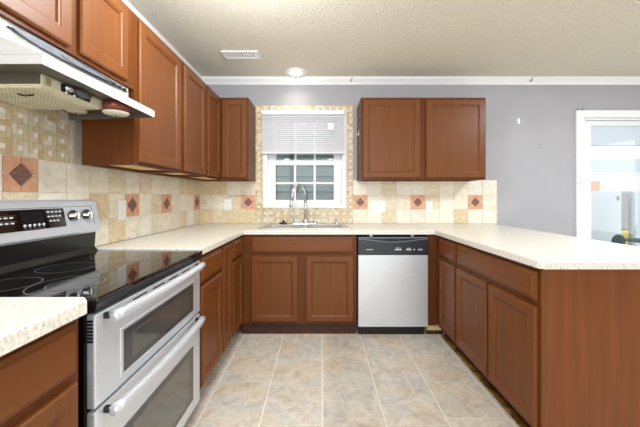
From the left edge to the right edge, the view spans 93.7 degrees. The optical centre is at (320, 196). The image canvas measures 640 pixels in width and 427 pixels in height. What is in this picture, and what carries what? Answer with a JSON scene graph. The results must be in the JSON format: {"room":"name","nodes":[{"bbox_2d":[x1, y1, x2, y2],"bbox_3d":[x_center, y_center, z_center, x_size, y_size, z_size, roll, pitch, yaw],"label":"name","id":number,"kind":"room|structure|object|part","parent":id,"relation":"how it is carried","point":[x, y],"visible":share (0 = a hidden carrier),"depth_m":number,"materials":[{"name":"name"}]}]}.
{"room":"kitchen","nodes":[
{"label":"kitchen","id":0,"kind":"room"},
{"bbox_2d":[0,100,199,274],"bbox_3d":[-1.349,-0.006,0.330,0.131,2.530,6.059,0,0,0],"label":"wall","id":1,"kind":"structure","parent":0,"point":[41,150],"depth_m":1.59,"materials":[{"name":"beige tile"}]},
{"bbox_2d":[0,0,133,89],"bbox_3d":[-1.093,-0.754,1.185,0.291,0.398,0.740,0,0,0],"label":"upper cabinet","id":2,"kind":"object","parent":1,"relation":"attached to","point":[99,34],"visible":0.76,"depth_m":1.22,"materials":[{"name":"brown wood"}]},
{"bbox_3d":[-0.956,-0.752,1.002,0.018,0.358,0.288,0,0,0],"label":"door","id":3,"kind":"part","parent":2,"relation":"part of","materials":[{"name":"brown wood"}]},
{"bbox_2d":[0,17,153,119],"bbox_3d":[-1.066,-0.462,1.224,0.436,0.182,0.617,0,0,0],"label":"range hood","id":4,"kind":"object","parent":2,"relation":"attached to","point":[35,74],"visible":1,"depth_m":1.11,"materials":[{"name":"white metal"}]},
{"bbox_3d":[-0.964,-0.407,1.062,0.004,0.027,0.020,0,0,0],"label":"latch plate","id":5,"kind":"part","parent":4,"relation":"part of","materials":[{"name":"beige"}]},
{"bbox_3d":[-1.069,-0.432,1.224,0.429,0.006,0.607,0,0,0],"label":"underside plate","id":6,"kind":"part","parent":4,"relation":"part of","materials":[{"name":"beige metal"}]},
{"bbox_2d":[66,110,87,113],"bbox_3d":[-1.195,-0.418,1.468,0.088,0.014,0.088,0,0,0],"label":"lamp","id":7,"kind":"object","parent":4,"relation":"on","point":[70,111],"depth_m":1.47,"materials":[{"name":"beige"}]},
{"bbox_2d":[64,83,91,99],"bbox_3d":[-0.954,-0.406,1.179,0.032,0.043,0.113,0,0,3],"label":"socket","id":8,"kind":"object","parent":4,"relation":"attached to","point":[72,91],"depth_m":1.17,"materials":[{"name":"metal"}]},
{"bbox_2d":[102,109,129,116],"bbox_3d":[-0.928,-0.378,1.362,0.105,0.014,0.105,0,0,0],"label":"lamp","id":9,"kind":"object","parent":4,"relation":"attached to","point":[111,112],"depth_m":1.34,"materials":[{"name":"beige"}]},
{"bbox_3d":[-0.956,-0.752,1.336,0.018,0.358,0.292,0,0,0],"label":"door","id":10,"kind":"part","parent":2,"relation":"part of","materials":[{"name":"brown wood"}]},
{"bbox_2d":[0,154,199,246],"bbox_3d":[-1.290,0.056,1.906,0.010,0.458,2.606,0,0,0],"label":"tile backsplash","id":11,"kind":"structure","parent":1,"relation":"attached to","point":[56,180],"depth_m":1.89,"materials":[{"name":"tile"}]},
{"bbox_2d":[118,200,125,219],"bbox_3d":[-1.280,0.085,1.938,0.009,0.125,0.078,0,0,0],"label":"switch plate","id":12,"kind":"object","parent":1,"relation":"attached to","point":[121,204],"visible":1,"depth_m":1.93,"materials":[{"name":"white plastic"}]},
{"bbox_2d":[82,14,180,172],"bbox_3d":[-1.093,-0.560,1.814,0.291,0.786,0.515,0,0,0],"label":"upper cabinet","id":13,"kind":"object","parent":1,"relation":"attached to","point":[141,145],"visible":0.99,"depth_m":1.67,"materials":[{"name":"brown wood"}]},
{"bbox_3d":[-1.102,-0.186,1.814,0.234,0.005,0.477,0,0,0],"label":"panel","id":14,"kind":"part","parent":13,"relation":"part of","materials":[{"name":"brown wood"}]},
{"bbox_3d":[-0.956,-0.558,1.812,0.018,0.746,0.465,0,0,0],"label":"door","id":15,"kind":"part","parent":13,"relation":"part of","materials":[{"name":"brown wood"}]},
{"bbox_2d":[121,0,201,79],"bbox_3d":[-1.272,-1.235,0.244,0.046,0.072,5.889,0,0,0],"label":"trim","id":16,"kind":"structure","parent":1,"relation":"attached to","point":[125,2],"depth_m":2.33,"materials":[{"name":"white wood"}]},
{"bbox_2d":[146,60,205,176],"bbox_3d":[-1.093,-0.560,2.292,0.291,0.786,0.439,0,0,0],"label":"upper cabinet","id":17,"kind":"object","parent":1,"relation":"attached to","point":[193,89],"visible":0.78,"depth_m":2.26,"materials":[{"name":"brown wood"}]},
{"bbox_3d":[-1.102,-0.186,2.292,0.234,0.005,0.401,0,0,0],"label":"panel","id":18,"kind":"part","parent":17,"relation":"part of","materials":[{"name":"brown wood"}]},
{"bbox_3d":[-0.956,-0.558,2.294,0.018,0.746,0.380,0,0,0],"label":"door","id":19,"kind":"part","parent":17,"relation":"part of","materials":[{"name":"brown wood"}]},
{"bbox_2d":[176,84,224,180],"bbox_3d":[-1.093,-0.560,2.854,0.291,0.786,0.685,0,0,0],"label":"upper cabinet","id":20,"kind":"object","parent":1,"relation":"attached to","point":[213,101],"visible":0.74,"depth_m":2.69,"materials":[{"name":"brown wood"}]},
{"bbox_3d":[-1.102,-0.186,2.854,0.234,0.005,0.647,0,0,0],"label":"panel","id":21,"kind":"part","parent":20,"relation":"part of","materials":[{"name":"brown wood"}]},
{"bbox_3d":[-0.956,-0.558,2.697,0.018,0.746,0.315,0,0,0],"label":"door","id":22,"kind":"part","parent":20,"relation":"part of","materials":[{"name":"brown wood"}]},
{"bbox_2d":[184,309,518,426],"bbox_3d":[1.752,1.229,0.255,6.495,0.060,5.909,0,0,0],"label":"floor","id":23,"kind":"structure","parent":0,"point":[259,380],"depth_m":1.89,"materials":[{"name":"tile"}]},
{"bbox_2d":[0,318,77,426],"bbox_3d":[-0.975,0.761,0.524,0.618,0.876,0.648,0,0,0],"label":"base cabinet","id":24,"kind":"object","parent":23,"relation":"on","point":[39,378],"visible":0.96,"depth_m":0.72,"materials":[{"name":"brown wood"}]},
{"bbox_2d":[0,297,86,356],"bbox_3d":[-0.965,0.302,0.516,0.638,0.040,0.672,0,0,0],"label":"countertop","id":25,"kind":"structure","parent":24,"relation":"on","point":[23,320],"depth_m":0.73,"materials":[{"name":"beige stone"}]},
{"bbox_3d":[-0.675,0.792,0.531,0.018,0.563,0.593,0,0,0],"label":"door","id":26,"kind":"part","parent":24,"relation":"part of","materials":[{"name":"brown wood"}]},
{"bbox_2d":[0,199,205,426],"bbox_3d":[-0.939,0.606,1.264,0.688,1.186,0.784,0,0,0],"label":"range","id":27,"kind":"object","parent":23,"relation":"on","point":[139,332],"visible":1,"depth_m":1.18,"materials":[{"name":"silver metal"}]},
{"bbox_3d":[-1.225,0.096,1.228,0.022,0.086,0.415,0,0,0],"label":"control panel","id":28,"kind":"part","parent":27,"relation":"part of","materials":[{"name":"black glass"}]},
{"bbox_3d":[-1.208,0.093,1.482,0.036,0.052,0.052,0,0,0],"label":"knob","id":29,"kind":"part","parent":27,"relation":"part of","materials":[{"name":"silver metal"}]},
{"bbox_3d":[-1.208,0.093,1.566,0.036,0.052,0.052,0,0,0],"label":"knob","id":30,"kind":"part","parent":27,"relation":"part of","materials":[{"name":"silver metal"}]},
{"bbox_2d":[0,250,201,313],"bbox_3d":[-0.932,0.319,1.265,0.565,0.050,0.782,0,0,0],"label":"cooktop","id":31,"kind":"object","parent":27,"relation":"in","point":[107,279],"depth_m":1.15,"materials":[{"name":"black glass"}]},
{"bbox_3d":[-0.648,0.363,0.922,0.032,0.018,0.016,0,0,0],"label":"handle mount","id":32,"kind":"part","parent":27,"relation":"part of","materials":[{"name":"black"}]},
{"bbox_3d":[-0.648,0.651,0.922,0.032,0.018,0.016,0,0,0],"label":"handle mount","id":33,"kind":"part","parent":27,"relation":"part of","materials":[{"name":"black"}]},
{"bbox_3d":[-0.676,0.875,1.265,0.028,0.477,0.766,0,0,0],"label":"oven door","id":34,"kind":"part","parent":27,"relation":"part of","materials":[{"name":"silver metal"}]},
{"bbox_3d":[-0.676,0.486,1.265,0.028,0.281,0.766,0,0,0],"label":"oven door","id":35,"kind":"part","parent":27,"relation":"part of","materials":[{"name":"silver metal"}]},
{"bbox_3d":[-0.662,0.909,1.280,0.007,0.300,0.576,0,0,0],"label":"window trim","id":36,"kind":"part","parent":27,"relation":"part of","materials":[{"name":"silver metal"}]},
{"bbox_3d":[-0.662,0.516,1.280,0.007,0.162,0.576,0,0,0],"label":"window trim","id":37,"kind":"part","parent":27,"relation":"part of","materials":[{"name":"silver metal"}]},
{"bbox_3d":[-0.622,0.363,1.259,0.053,0.037,0.700,0,0,0],"label":"door handle","id":38,"kind":"part","parent":27,"relation":"part of","materials":[{"name":"silver metal"}]},
{"bbox_3d":[-0.622,0.651,1.259,0.053,0.037,0.700,0,0,0],"label":"door handle","id":39,"kind":"part","parent":27,"relation":"part of","materials":[{"name":"silver metal"}]},
{"bbox_2d":[198,246,222,389],"bbox_3d":[-0.975,0.761,1.864,0.618,0.876,0.392,0,0,0],"label":"base cabinet","id":40,"kind":"object","parent":23,"relation":"on","point":[211,276],"visible":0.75,"depth_m":1.85,"materials":[{"name":"brown wood"}]},
{"bbox_3d":[-0.675,0.415,1.867,0.018,0.136,0.355,0,0,0],"label":"drawer","id":41,"kind":"part","parent":40,"relation":"part of","materials":[{"name":"brown wood"}]},
{"bbox_2d":[221,241,231,352],"bbox_3d":[-0.975,0.761,2.170,0.618,0.876,0.219,0,0,0],"label":"base cabinet","id":42,"kind":"object","parent":23,"relation":"on","point":[226,269],"visible":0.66,"depth_m":2.18,"materials":[{"name":"brown wood"}]},
{"bbox_2d":[230,235,242,337],"bbox_3d":[-0.975,0.761,2.739,0.618,0.876,0.916,0,0,0],"label":"base cabinet","id":43,"kind":"object","parent":23,"relation":"on","point":[237,259],"visible":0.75,"depth_m":2.42,"materials":[{"name":"brown wood"}]},
{"bbox_3d":[-0.675,0.415,2.436,0.018,0.136,0.264,0,0,0],"label":"drawer","id":44,"kind":"part","parent":43,"relation":"part of","materials":[{"name":"brown wood"}]},
{"bbox_3d":[-0.675,0.792,2.436,0.018,0.563,0.264,0,0,0],"label":"door","id":45,"kind":"part","parent":43,"relation":"part of","materials":[{"name":"brown wood"}]},
{"bbox_2d":[242,235,355,333],"bbox_3d":[-0.186,0.761,2.889,0.996,0.876,0.616,0,0,0],"label":"base cabinet","id":46,"kind":"object","parent":23,"relation":"on","point":[293,284],"visible":0.97,"depth_m":2.59,"materials":[{"name":"brown wood"}]},
{"bbox_3d":[-0.397,0.792,2.590,0.403,0.563,0.018,0,0,0],"label":"door","id":47,"kind":"part","parent":46,"relation":"part of","materials":[{"name":"brown wood"}]},
{"bbox_3d":[-0.157,0.415,2.590,0.883,0.136,0.018,0,0,0],"label":"drawer","id":48,"kind":"part","parent":46,"relation":"part of","materials":[{"name":"brown wood"}]},
{"bbox_3d":[0.080,0.792,2.590,0.411,0.563,0.018,0,0,0],"label":"door","id":49,"kind":"part","parent":46,"relation":"part of","materials":[{"name":"brown wood"}]},
{"bbox_2d":[356,235,427,333],"bbox_3d":[0.624,0.763,2.866,0.600,0.872,0.586,0,0,0],"label":"dishwasher","id":50,"kind":"object","parent":23,"relation":"on","point":[392,270],"visible":0.98,"depth_m":2.58,"materials":[{"name":"silver metal"}]},
{"bbox_3d":[0.617,1.157,2.638,0.575,0.085,0.032,0,0,0],"label":"toe panel","id":51,"kind":"part","parent":50,"relation":"part of","materials":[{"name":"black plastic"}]},
{"bbox_3d":[0.624,0.422,2.591,0.600,0.150,0.034,0,0,0],"label":"control panel","id":52,"kind":"part","parent":50,"relation":"part of","materials":[{"name":"black plastic"}]},
{"bbox_3d":[0.624,0.373,2.583,0.600,0.031,0.019,0,0,0],"label":"pocket handle","id":53,"kind":"part","parent":50,"relation":"part of","materials":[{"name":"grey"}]},
{"bbox_2d":[426,235,467,358],"bbox_3d":[1.280,0.761,2.417,0.700,0.876,0.434,0,0,0],"label":"base cabinet","id":54,"kind":"object","parent":23,"relation":"on","point":[447,264],"depth_m":2.45,"materials":[{"name":"brown wood"}]},
{"bbox_3d":[0.968,0.719,2.610,0.075,0.791,0.020,0,0,0],"label":"panel","id":55,"kind":"part","parent":54,"relation":"part of","materials":[{"name":"brown wood"}]},
{"bbox_3d":[1.000,0.761,2.617,0.141,0.876,0.034,0,0,0],"label":"cabinet filler","id":56,"kind":"part","parent":54,"relation":"part of","materials":[{"name":"brown wood"}]},
{"bbox_3d":[0.996,0.415,2.364,0.018,0.136,0.293,0,0,0],"label":"drawer","id":57,"kind":"part","parent":54,"relation":"part of","materials":[{"name":"brown wood"}]},
{"bbox_3d":[0.996,0.792,2.364,0.018,0.563,0.293,0,0,0],"label":"door","id":58,"kind":"part","parent":54,"relation":"part of","materials":[{"name":"brown wood"}]},
{"bbox_2d":[441,242,639,426],"bbox_3d":[1.308,0.761,1.976,0.643,0.876,1.228,0,0,0],"label":"base cabinet","id":59,"kind":"object","parent":23,"relation":"on","point":[553,347],"visible":0.88,"depth_m":1.36,"materials":[{"name":"brown wood"}]},
{"bbox_2d":[91,224,639,268],"bbox_3d":[0.276,0.304,2.267,3.120,0.037,1.864,0,0,0],"label":"countertop","id":60,"kind":"structure","parent":59,"relation":"on","point":[537,249],"depth_m":1.97,"materials":[{"name":"beige stone"}]},
{"bbox_2d":[257,224,348,228],"bbox_3d":[-0.155,0.297,2.922,0.820,0.036,0.475,0,0,0],"label":"sink","id":61,"kind":"object","parent":60,"relation":"in","point":[266,226],"visible":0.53,"depth_m":3.01,"materials":[{"name":"grey metal"}]},
{"bbox_3d":[-0.345,0.298,2.880,0.348,0.033,0.318,0,0,0],"label":"bowl","id":62,"kind":"part","parent":61,"relation":"part of","materials":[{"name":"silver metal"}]},
{"bbox_3d":[0.040,0.298,2.880,0.338,0.033,0.318,0,0,0],"label":"bowl","id":63,"kind":"part","parent":61,"relation":"part of","materials":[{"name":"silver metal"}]},
{"bbox_2d":[289,183,316,223],"bbox_3d":[-0.172,0.071,3.047,0.279,0.416,0.166,0,0,0],"label":"faucet","id":64,"kind":"object","parent":60,"relation":"on","point":[305,221],"visible":0.99,"depth_m":3.08,"materials":[{"name":"silver metal"}]},
{"bbox_3d":[-0.221,-0.059,3.043,0.193,0.158,0.024,0,0,-42],"label":"spout","id":65,"kind":"part","parent":64,"relation":"part of","materials":[{"name":"silver metal"}]},
{"bbox_3d":[-0.158,0.253,3.100,0.250,0.053,0.060,0,0,0],"label":"plate","id":66,"kind":"part","parent":64,"relation":"part of","materials":[{"name":"silver metal"}]},
{"bbox_3d":[0.996,0.792,1.988,0.018,0.563,0.392,0,0,0],"label":"door","id":67,"kind":"part","parent":59,"relation":"part of","materials":[{"name":"brown wood"}]},
{"bbox_3d":[1.056,1.191,1.986,0.041,0.016,1.208,0,0,0],"label":"shoe moulding","id":68,"kind":"part","parent":59,"relation":"part of","materials":[{"name":"brown wood"}]},
{"bbox_3d":[0.996,0.415,1.784,0.018,0.136,0.799,0,0,0],"label":"drawer","id":69,"kind":"part","parent":59,"relation":"part of","materials":[{"name":"brown wood"}]},
{"bbox_3d":[0.996,0.792,1.577,0.018,0.563,0.383,0,0,0],"label":"door","id":70,"kind":"part","parent":59,"relation":"part of","materials":[{"name":"brown wood"}]},
{"bbox_3d":[1.318,0.761,1.371,0.624,0.876,0.018,0,0,0],"label":"panel","id":71,"kind":"part","parent":59,"relation":"part of","materials":[{"name":"brown wood"}]},
{"bbox_2d":[127,0,639,75],"bbox_3d":[1.853,-1.321,0.230,6.695,0.100,6.259,0,0,0],"label":"ceiling","id":72,"kind":"structure","parent":0,"point":[318,37],"depth_m":2.38,"materials":[{"name":"beige paint"}]},
{"bbox_2d":[220,51,260,58],"bbox_3d":[-0.708,-1.264,2.672,0.320,0.011,0.145,0,0,0],"label":"ceiling vent","id":73,"kind":"object","parent":72,"relation":"in","point":[227,54],"visible":1,"depth_m":2.67,"materials":[{"name":"white metal"}]},
{"bbox_3d":[-0.776,-1.264,2.672,0.133,0.003,0.095,0,0,0],"label":"damper plate","id":74,"kind":"part","parent":73,"relation":"part of","materials":[{"name":"white metal"}]},
{"bbox_2d":[286,67,305,76],"bbox_3d":[-0.250,-1.252,3.045,0.210,0.036,0.210,0,0,0],"label":"recessed light","id":75,"kind":"object","parent":72,"relation":"in","point":[295,71],"visible":1,"depth_m":3.01,"materials":[{"name":"white"}]},
{"bbox_3d":[-0.250,-1.252,3.045,0.110,0.036,0.110,0,0,0],"label":"bulb","id":76,"kind":"part","parent":75,"relation":"part of","materials":[{"name":"white glass"}]},
{"bbox_2d":[200,85,639,308],"bbox_3d":[1.913,-0.006,3.279,6.415,2.530,0.161,0,0,0],"label":"wall","id":77,"kind":"structure","parent":0,"point":[529,183],"depth_m":3.21,"materials":[{"name":"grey paint"}]},
{"bbox_2d":[224,199,231,210],"bbox_3d":[-0.987,0.083,3.194,0.078,0.122,0.008,0,0,0],"label":"outlet plate","id":78,"kind":"object","parent":77,"relation":"attached to","point":[227,202],"visible":1,"depth_m":3.19,"materials":[{"name":"white plastic"}]},
{"bbox_2d":[220,98,255,180],"bbox_3d":[-0.829,-0.560,3.029,0.273,0.786,0.337,0,0,0],"label":"upper cabinet","id":79,"kind":"object","parent":77,"relation":"attached to","point":[238,115],"visible":0.98,"depth_m":2.87,"materials":[{"name":"brown wood"}]},
{"bbox_3d":[-0.822,-0.558,2.869,0.240,0.746,0.018,0,0,0],"label":"door","id":80,"kind":"part","parent":79,"relation":"part of","materials":[{"name":"brown wood"}]},
{"bbox_2d":[263,112,345,207],"bbox_3d":[-0.169,-0.394,3.273,0.892,1.020,0.172,0,0,0],"label":"window","id":81,"kind":"structure","parent":77,"relation":"in","point":[270,161],"depth_m":3.23,"materials":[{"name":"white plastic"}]},
{"bbox_2d":[261,110,344,153],"bbox_3d":[-0.185,-0.682,3.165,0.874,0.453,0.062,0,0,0],"label":"window blind","id":82,"kind":"object","parent":81,"relation":"attached to","point":[268,126],"visible":1,"depth_m":3.16,"materials":[{"name":"white plastic"}]},
{"bbox_3d":[-0.183,-0.467,3.165,0.865,0.021,0.050,0,0,0],"label":"rail","id":83,"kind":"part","parent":82,"relation":"part of","materials":[{"name":"white plastic"}]},
{"bbox_3d":[-0.169,-0.618,3.296,0.792,0.483,0.035,0,0,0],"label":"sash","id":84,"kind":"part","parent":81,"relation":"part of","materials":[{"name":"white plastic"}]},
{"bbox_3d":[-0.169,-0.155,3.247,0.792,0.472,0.035,0,0,0],"label":"sash","id":85,"kind":"part","parent":81,"relation":"part of","materials":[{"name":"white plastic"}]},
{"bbox_2d":[200,180,496,223],"bbox_3d":[0.293,0.052,3.204,3.176,0.464,0.010,0,0,0],"label":"tile backsplash","id":86,"kind":"structure","parent":77,"relation":"attached to","point":[449,199],"depth_m":3.20,"materials":[{"name":"tile"}]},
{"bbox_2d":[372,201,384,212],"bbox_3d":[0.620,0.105,3.194,0.134,0.122,0.009,0,0,0],"label":"switch plate","id":87,"kind":"object","parent":77,"relation":"attached to","point":[377,206],"visible":1,"depth_m":3.19,"materials":[{"name":"white plastic"}]},
{"bbox_2d":[202,76,639,84],"bbox_3d":[1.853,-1.235,3.185,6.295,0.072,0.048,0,0,0],"label":"trim","id":88,"kind":"structure","parent":77,"relation":"attached to","point":[208,80],"depth_m":3.18,"materials":[{"name":"white wood"}]},
{"bbox_2d":[357,98,485,180],"bbox_3d":[0.987,-0.560,3.029,1.196,0.786,0.337,0,0,0],"label":"upper cabinet","id":89,"kind":"object","parent":77,"relation":"attached to","point":[399,139],"visible":1,"depth_m":2.87,"materials":[{"name":"brown wood"}]},
{"bbox_3d":[0.680,-0.558,2.869,0.552,0.746,0.018,0,0,0],"label":"door","id":90,"kind":"part","parent":89,"relation":"part of","materials":[{"name":"brown wood"}]},
{"bbox_3d":[1.288,-0.558,2.869,0.565,0.746,0.018,0,0,0],"label":"door","id":91,"kind":"part","parent":89,"relation":"part of","materials":[{"name":"brown wood"}]},
{"bbox_2d":[426,202,431,211],"bbox_3d":[1.156,0.106,3.194,0.070,0.115,0.008,0,0,0],"label":"outlet plate","id":92,"kind":"object","parent":77,"relation":"attached to","point":[428,204],"visible":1,"depth_m":3.19,"materials":[{"name":"white plastic"}]},
{"bbox_2d":[575,110,639,238],"bbox_3d":[3.716,0.138,3.254,1.988,2.122,0.150,0,0,0],"label":"door frame","id":93,"kind":"structure","parent":77,"relation":"in","point":[584,119],"depth_m":3.20,"materials":[{"name":"white wood"}]},
{"bbox_2d":[591,126,639,190],"bbox_3d":[5.675,-0.166,5.540,6.650,2.770,0.120,0,0,0],"label":"wall","id":94,"kind":"structure","parent":0,"point":[612,174],"depth_m":5.50,"materials":[{"name":"white"}]},
{"bbox_3d":[5.675,1.249,4.780,6.650,0.060,2.841,0,0,0],"label":"floor","id":95,"kind":"structure","parent":0,"visible":0},
{"bbox_2d":[591,191,620,241],"bbox_3d":[4.672,0.560,5.205,0.615,1.318,0.550,0,0,0],"label":"storage cabinet","id":96,"kind":"object","parent":95,"relation":"on","point":[605,205],"visible":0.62,"depth_m":4.95,"materials":[{"name":"white"}]},
{"bbox_2d":[591,181,599,190],"bbox_3d":[4.636,-0.182,5.120,0.138,0.167,0.140,0,0,0],"label":"box","id":97,"kind":"object","parent":96,"relation":"on","point":[595,185],"visible":0.49,"depth_m":5.05,"materials":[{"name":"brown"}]},
{"bbox_2d":[611,234,625,243],"bbox_3d":[4.172,0.872,4.383,0.370,0.697,0.405,0,0,0],"label":"chair","id":98,"kind":"object","parent":95,"relation":"on","point":[620,239],"visible":0.28,"depth_m":4.18,"materials":[{"name":"grey plastic"}]},
{"bbox_2d":[621,194,628,244],"bbox_3d":[5.075,0.585,5.030,0.145,1.268,0.040,0,0,0],"label":"board","id":99,"kind":"object","parent":95,"relation":"on","point":[624,197],"visible":0.38,"depth_m":5.01,"materials":[{"name":"grey"}]},
{"bbox_3d":[5.075,0.243,5.030,0.145,0.586,0.040,0,0,0],"label":"panel","id":100,"kind":"part","parent":99,"relation":"part of","materials":[{"name":"grey"}]},
{"bbox_3d":[5.075,0.886,5.030,0.145,0.666,0.040,0,0,0],"label":"panel","id":101,"kind":"part","parent":99,"relation":"part of","materials":[{"name":"yellow"}]},
{"bbox_2d":[621,191,639,246],"bbox_3d":[5.490,0.560,5.205,0.619,1.318,0.550,0,0,0],"label":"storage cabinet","id":102,"kind":"object","parent":95,"relation":"on","point":[634,196],"visible":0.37,"depth_m":4.96,"materials":[{"name":"white"}]},
{"bbox_3d":[5.490,0.535,4.960,0.595,1.228,0.019,0,0,0],"label":"door","id":103,"kind":"part","parent":102,"relation":"part of","materials":[{"name":"white"}]},
{"bbox_2d":[625,238,639,242],"bbox_3d":[4.592,0.913,4.150,0.600,0.613,0.600,0,0,0],"label":"side table","id":104,"kind":"object","parent":95,"relation":"on","point":[637,240],"visible":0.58,"depth_m":4.28,"materials":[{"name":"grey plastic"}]},
{"label":"outside","id":105,"kind":"structure","parent":0,"visible":0},
{"bbox_3d":[2.000,1.339,8.680,20.000,0.120,10.641,0,0,0],"label":"ground","id":106,"kind":"structure","parent":105,"visible":0},
{"bbox_2d":[276,134,333,199],"bbox_3d":[-0.500,-0.241,4.715,5.400,3.040,0.170,0,0,0],"label":"neighbor house","id":107,"kind":"structure","parent":106,"relation":"on","point":[283,173],"depth_m":4.68,"materials":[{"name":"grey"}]},
{"bbox_3d":[-0.455,-0.241,4.665,0.040,3.040,0.070,0,0,0],"label":"corner post","id":108,"kind":"part","parent":107,"relation":"part of","materials":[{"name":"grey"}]}
]}

